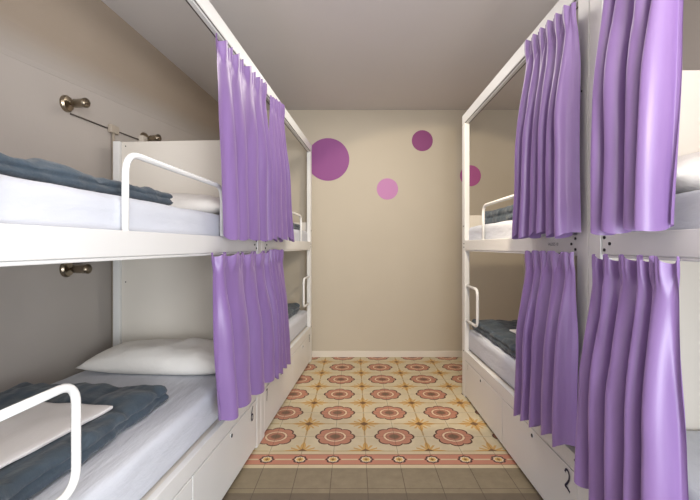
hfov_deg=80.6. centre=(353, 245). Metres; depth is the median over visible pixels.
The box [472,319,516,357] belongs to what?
duvet
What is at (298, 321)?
mattress
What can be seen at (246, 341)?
curtain
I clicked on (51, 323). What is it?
wall
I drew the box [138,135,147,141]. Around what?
connector
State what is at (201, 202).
pillow
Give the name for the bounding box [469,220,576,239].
mattress
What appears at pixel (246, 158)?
curtain
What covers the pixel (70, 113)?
power cord
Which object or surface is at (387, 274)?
wall
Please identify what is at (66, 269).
wall lamp
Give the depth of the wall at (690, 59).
2.41 m
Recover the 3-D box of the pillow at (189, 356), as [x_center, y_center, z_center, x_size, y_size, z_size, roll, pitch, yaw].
[-1.092,0.633,2.450,0.840,0.156,0.440,0,0,4]
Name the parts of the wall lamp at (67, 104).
wall plate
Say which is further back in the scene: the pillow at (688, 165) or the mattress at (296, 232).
the mattress at (296, 232)
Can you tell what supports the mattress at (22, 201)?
on the bunk bed at (163, 282)
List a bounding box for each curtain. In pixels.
[211,250,279,420]
[215,33,273,241]
[269,95,294,241]
[269,249,290,378]
[512,2,580,238]
[513,250,577,446]
[574,254,688,499]
[590,0,683,234]
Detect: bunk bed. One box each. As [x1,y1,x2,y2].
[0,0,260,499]
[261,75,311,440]
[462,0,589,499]
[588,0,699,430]
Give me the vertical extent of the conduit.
2.040 m
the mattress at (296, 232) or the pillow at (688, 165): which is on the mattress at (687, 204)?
the pillow at (688, 165)
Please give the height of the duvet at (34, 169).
0.077 m
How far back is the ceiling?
3.25 m
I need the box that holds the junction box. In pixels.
[108,124,118,134]
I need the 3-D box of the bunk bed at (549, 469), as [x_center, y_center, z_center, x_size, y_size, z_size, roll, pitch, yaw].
[1.435,0.077,2.636,0.991,2.425,1.948,0,0,0]
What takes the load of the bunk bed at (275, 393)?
on the floor
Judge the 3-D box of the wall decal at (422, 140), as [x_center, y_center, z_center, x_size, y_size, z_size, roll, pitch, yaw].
[0.794,-1.224,4.798,0.244,0.244,0.002,0,0,0]
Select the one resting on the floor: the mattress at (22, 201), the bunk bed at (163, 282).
the bunk bed at (163, 282)
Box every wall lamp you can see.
[59,95,90,111]
[59,263,91,276]
[140,132,161,140]
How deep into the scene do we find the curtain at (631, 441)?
1.23 m
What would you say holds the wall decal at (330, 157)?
attached to the wall at (387, 274)
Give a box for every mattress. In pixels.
[0,174,219,235]
[27,370,217,499]
[277,229,306,240]
[289,310,306,341]
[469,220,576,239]
[469,329,515,388]
[631,190,699,231]
[686,431,699,499]
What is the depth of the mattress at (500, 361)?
2.92 m
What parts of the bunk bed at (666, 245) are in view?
plate, post, rail, head panel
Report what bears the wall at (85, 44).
attached to the wall at (51, 323)
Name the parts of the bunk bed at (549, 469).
post, foot panel, drawer, guard rail, rail, rail, rail, drawer, post, plate, post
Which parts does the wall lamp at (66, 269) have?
wall plate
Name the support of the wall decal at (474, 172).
attached to the wall at (387, 274)
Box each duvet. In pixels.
[0,152,172,204]
[0,382,168,499]
[288,303,299,317]
[293,223,299,229]
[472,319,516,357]
[485,205,512,223]
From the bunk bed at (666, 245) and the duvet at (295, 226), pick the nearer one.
the bunk bed at (666, 245)
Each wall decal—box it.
[311,138,348,180]
[377,178,397,199]
[412,130,432,150]
[460,165,480,185]
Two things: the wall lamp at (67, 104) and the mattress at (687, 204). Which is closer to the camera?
the mattress at (687, 204)
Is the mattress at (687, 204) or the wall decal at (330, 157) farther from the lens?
the wall decal at (330, 157)
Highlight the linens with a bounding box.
[0,402,112,468]
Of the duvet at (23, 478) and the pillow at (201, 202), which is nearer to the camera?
the duvet at (23, 478)
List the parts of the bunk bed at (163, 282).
post, rail, guard rail, drawer, head panel, rail, drawer, rail, post, plate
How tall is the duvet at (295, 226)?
0.086 m
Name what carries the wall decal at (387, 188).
attached to the wall at (387, 274)
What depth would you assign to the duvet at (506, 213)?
3.05 m
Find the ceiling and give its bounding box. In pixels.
[101,0,577,109]
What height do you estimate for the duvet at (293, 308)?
0.094 m
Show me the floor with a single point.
(349, 428)
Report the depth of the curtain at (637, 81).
1.23 m
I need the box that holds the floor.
[222,357,542,499]
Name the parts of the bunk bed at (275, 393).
post, plate, drawer, rail, rail, rail, guard rail, foot panel, drawer, post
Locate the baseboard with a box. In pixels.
[312,351,461,356]
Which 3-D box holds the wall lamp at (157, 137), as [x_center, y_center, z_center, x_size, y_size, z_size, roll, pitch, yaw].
[-1.578,-0.835,3.183,0.170,0.095,0.092,0,0,28]
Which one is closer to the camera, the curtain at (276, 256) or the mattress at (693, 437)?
the mattress at (693, 437)
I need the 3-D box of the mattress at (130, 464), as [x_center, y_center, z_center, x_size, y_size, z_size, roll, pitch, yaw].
[-1.163,0.804,1.780,0.906,0.188,1.884,0,0,4]
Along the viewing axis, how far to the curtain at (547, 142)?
1.78 m
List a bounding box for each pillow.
[76,337,214,374]
[169,193,219,214]
[676,152,699,193]
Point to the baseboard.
(314, 353)
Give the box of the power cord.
[70,113,107,128]
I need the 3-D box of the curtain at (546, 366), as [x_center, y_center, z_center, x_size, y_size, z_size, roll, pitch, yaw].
[0.869,0.458,1.950,0.091,0.877,0.560,0,0,0]
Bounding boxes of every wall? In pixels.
[0,0,219,139]
[0,53,202,392]
[265,110,523,350]
[524,0,699,276]
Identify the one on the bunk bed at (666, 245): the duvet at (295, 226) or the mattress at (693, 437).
the mattress at (693, 437)
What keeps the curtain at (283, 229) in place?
hanging from the bunk bed at (275, 393)
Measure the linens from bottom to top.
0.021 m
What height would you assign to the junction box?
0.056 m
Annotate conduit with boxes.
[111,133,114,346]

